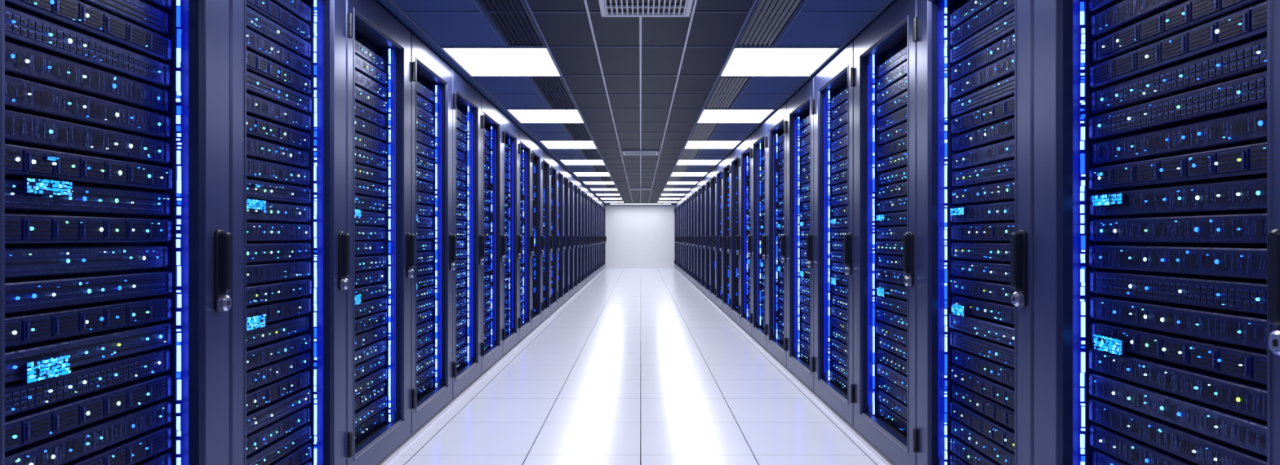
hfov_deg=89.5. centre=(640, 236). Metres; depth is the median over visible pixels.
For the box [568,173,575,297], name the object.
rack
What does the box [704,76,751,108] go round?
ceiling vent
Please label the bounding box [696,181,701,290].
rack
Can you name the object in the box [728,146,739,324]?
rack
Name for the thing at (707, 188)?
rack
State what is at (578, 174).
ceiling light panel
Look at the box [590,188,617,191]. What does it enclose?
ceiling light panel
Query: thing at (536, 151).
rack
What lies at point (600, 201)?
rack
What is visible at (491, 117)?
rack
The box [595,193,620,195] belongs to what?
ceiling light panel
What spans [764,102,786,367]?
rack
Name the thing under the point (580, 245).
rack
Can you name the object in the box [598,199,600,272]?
rack
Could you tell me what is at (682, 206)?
rack
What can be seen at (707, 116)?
ceiling light panel
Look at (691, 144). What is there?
ceiling light panel
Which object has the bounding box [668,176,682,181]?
ceiling vent
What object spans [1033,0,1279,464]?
rack
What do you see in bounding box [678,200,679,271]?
rack
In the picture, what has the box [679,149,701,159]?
ceiling vent
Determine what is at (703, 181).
rack
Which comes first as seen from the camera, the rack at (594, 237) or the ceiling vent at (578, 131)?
the ceiling vent at (578, 131)
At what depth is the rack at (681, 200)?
20.24 m
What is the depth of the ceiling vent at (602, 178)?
13.05 m
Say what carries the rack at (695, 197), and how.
on the floor
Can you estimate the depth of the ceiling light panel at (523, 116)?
6.30 m
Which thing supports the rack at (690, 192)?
on the floor
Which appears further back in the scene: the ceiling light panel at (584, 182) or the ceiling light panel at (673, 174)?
the ceiling light panel at (584, 182)
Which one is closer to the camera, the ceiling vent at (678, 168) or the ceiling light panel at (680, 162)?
the ceiling light panel at (680, 162)
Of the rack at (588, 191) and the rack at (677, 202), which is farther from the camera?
the rack at (677, 202)
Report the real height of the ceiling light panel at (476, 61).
0.010 m
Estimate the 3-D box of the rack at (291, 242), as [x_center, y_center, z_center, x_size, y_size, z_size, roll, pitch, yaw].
[-1.681,-0.003,2.453,0.838,2.325,0.802,0,0,0]
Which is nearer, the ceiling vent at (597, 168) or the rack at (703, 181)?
the ceiling vent at (597, 168)
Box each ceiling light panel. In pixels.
[440,47,561,76]
[506,109,584,123]
[539,140,597,149]
[560,160,604,164]
[573,172,610,176]
[582,181,614,184]
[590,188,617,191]
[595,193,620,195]
[661,193,685,195]
[663,188,691,191]
[666,181,698,184]
[670,172,708,176]
[675,160,721,164]
[684,140,742,149]
[696,109,774,123]
[720,47,839,76]
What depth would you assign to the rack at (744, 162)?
8.04 m
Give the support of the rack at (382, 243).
on the floor
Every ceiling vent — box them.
[475,0,545,46]
[529,76,577,108]
[561,123,592,140]
[580,149,602,159]
[591,164,608,172]
[599,176,613,181]
[604,184,616,188]
[608,191,618,193]
[662,191,671,193]
[664,184,676,188]
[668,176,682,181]
[672,164,690,172]
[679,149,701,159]
[688,123,719,140]
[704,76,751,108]
[735,0,804,46]
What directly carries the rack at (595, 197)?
on the floor
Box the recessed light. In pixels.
[609,204,671,204]
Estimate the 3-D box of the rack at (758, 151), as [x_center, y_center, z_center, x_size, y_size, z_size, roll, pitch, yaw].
[1.636,-0.003,6.864,0.838,2.325,0.866,0,0,0]
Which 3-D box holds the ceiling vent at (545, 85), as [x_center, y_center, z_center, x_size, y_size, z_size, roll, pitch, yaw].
[-0.700,-1.175,5.335,0.230,0.009,1.180,0,0,0]
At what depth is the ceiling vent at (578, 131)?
7.21 m
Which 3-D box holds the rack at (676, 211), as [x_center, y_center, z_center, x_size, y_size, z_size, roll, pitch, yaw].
[1.636,-0.003,22.551,0.838,2.325,0.866,0,0,0]
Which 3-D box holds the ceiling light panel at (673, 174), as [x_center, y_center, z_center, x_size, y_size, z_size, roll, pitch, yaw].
[0.908,-1.175,12.160,0.660,0.010,0.710,0,0,0]
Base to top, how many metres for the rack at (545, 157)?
2.325 m
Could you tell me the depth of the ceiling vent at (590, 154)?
9.23 m
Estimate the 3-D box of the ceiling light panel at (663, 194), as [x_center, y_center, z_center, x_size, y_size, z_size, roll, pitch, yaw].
[0.908,-1.175,18.010,0.660,0.010,0.710,0,0,0]
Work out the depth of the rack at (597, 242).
19.69 m
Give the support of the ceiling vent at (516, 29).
in the ceiling
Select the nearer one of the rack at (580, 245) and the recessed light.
the rack at (580, 245)
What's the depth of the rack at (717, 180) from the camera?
10.65 m
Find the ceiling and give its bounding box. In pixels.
[374,0,897,204]
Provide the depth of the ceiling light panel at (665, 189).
16.15 m
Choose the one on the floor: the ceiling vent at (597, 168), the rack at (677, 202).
the rack at (677, 202)
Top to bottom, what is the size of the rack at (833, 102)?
2.325 m
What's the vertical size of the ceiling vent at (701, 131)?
0.009 m
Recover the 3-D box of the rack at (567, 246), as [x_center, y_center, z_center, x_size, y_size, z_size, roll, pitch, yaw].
[-1.681,-0.003,11.336,0.838,2.325,0.802,0,0,0]
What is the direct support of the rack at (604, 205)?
on the floor
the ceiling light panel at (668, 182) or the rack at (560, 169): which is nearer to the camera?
the rack at (560, 169)
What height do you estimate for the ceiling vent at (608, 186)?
0.009 m
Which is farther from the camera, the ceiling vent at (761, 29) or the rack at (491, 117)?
the rack at (491, 117)
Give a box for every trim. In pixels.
[377,267,605,464]
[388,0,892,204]
[674,267,895,464]
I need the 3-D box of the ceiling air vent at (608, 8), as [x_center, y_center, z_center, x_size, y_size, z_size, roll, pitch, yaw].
[0.026,-1.165,3.200,0.470,0.018,0.400,0,0,0]
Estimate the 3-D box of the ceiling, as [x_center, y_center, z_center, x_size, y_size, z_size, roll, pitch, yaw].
[-0.020,-1.230,11.480,4.440,0.100,24.760,0,0,0]
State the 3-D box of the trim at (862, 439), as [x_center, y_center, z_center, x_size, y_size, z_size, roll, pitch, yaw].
[1.263,1.154,11.480,0.040,0.012,24.760,0,0,0]
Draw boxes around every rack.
[0,0,232,464]
[229,0,350,464]
[346,0,414,464]
[410,32,456,435]
[452,69,484,399]
[481,95,505,373]
[502,113,521,355]
[518,128,533,342]
[531,139,544,330]
[542,149,552,321]
[550,156,559,314]
[557,163,565,308]
[563,168,570,303]
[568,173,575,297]
[573,177,579,293]
[577,181,582,290]
[581,184,586,287]
[584,186,588,284]
[586,189,591,282]
[590,192,593,279]
[592,194,595,277]
[594,195,597,276]
[596,198,599,274]
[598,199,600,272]
[600,200,602,271]
[601,202,604,270]
[602,203,604,269]
[604,204,606,267]
[674,204,675,267]
[675,203,677,269]
[676,202,678,270]
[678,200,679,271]
[680,198,682,274]
[681,196,684,275]
[683,195,686,277]
[685,192,688,279]
[688,190,691,281]
[690,187,693,284]
[693,185,697,287]
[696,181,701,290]
[700,177,705,294]
[704,173,710,298]
[709,167,715,303]
[714,161,722,309]
[720,154,730,316]
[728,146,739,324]
[737,134,751,336]
[750,120,766,349]
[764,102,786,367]
[784,77,813,391]
[811,40,853,427]
[850,0,916,464]
[912,0,1033,464]
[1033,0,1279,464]
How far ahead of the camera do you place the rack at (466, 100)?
5.12 m
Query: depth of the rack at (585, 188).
15.64 m
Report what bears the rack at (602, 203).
on the floor
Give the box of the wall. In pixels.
[604,204,675,267]
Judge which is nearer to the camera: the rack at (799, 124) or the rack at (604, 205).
the rack at (799, 124)
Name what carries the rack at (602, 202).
on the floor
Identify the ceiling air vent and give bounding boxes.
[598,0,693,17]
[622,150,658,155]
[630,188,650,190]
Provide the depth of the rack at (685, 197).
18.49 m
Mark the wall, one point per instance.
(637, 236)
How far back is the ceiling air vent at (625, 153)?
8.94 m
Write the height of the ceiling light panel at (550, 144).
0.010 m
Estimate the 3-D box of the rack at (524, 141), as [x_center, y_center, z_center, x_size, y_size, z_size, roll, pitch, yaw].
[-1.681,-0.003,7.298,0.838,2.325,0.802,0,0,0]
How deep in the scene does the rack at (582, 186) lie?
14.84 m
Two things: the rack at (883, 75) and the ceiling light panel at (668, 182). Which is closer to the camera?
the rack at (883, 75)
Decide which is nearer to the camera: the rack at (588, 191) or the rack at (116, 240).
the rack at (116, 240)
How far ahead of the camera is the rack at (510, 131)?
6.76 m
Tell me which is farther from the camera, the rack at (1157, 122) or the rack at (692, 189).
the rack at (692, 189)
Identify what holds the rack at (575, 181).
on the floor
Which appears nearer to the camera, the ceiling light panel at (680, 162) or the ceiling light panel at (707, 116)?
the ceiling light panel at (707, 116)
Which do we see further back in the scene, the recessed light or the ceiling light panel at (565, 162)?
the recessed light
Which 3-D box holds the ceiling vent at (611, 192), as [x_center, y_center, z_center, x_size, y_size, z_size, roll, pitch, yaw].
[-0.700,-1.175,17.035,0.230,0.009,1.180,0,0,0]
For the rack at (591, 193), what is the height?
2.325 m
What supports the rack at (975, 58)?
on the floor
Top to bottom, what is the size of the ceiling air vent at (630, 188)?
0.018 m
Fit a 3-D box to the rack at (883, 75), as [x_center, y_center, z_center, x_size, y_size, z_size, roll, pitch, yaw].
[1.636,-0.003,3.378,0.838,2.325,0.866,0,0,0]
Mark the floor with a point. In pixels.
(639, 366)
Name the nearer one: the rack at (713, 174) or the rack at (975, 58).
the rack at (975, 58)
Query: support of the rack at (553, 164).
on the floor
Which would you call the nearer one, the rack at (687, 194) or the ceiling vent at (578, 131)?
the ceiling vent at (578, 131)
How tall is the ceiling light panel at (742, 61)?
0.010 m
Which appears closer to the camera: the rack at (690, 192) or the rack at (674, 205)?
the rack at (690, 192)
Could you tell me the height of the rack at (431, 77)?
2.325 m
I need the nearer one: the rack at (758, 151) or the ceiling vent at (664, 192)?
the rack at (758, 151)
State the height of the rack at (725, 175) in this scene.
2.325 m
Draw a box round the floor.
[386,267,884,464]
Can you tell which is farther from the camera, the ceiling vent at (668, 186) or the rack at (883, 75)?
the ceiling vent at (668, 186)

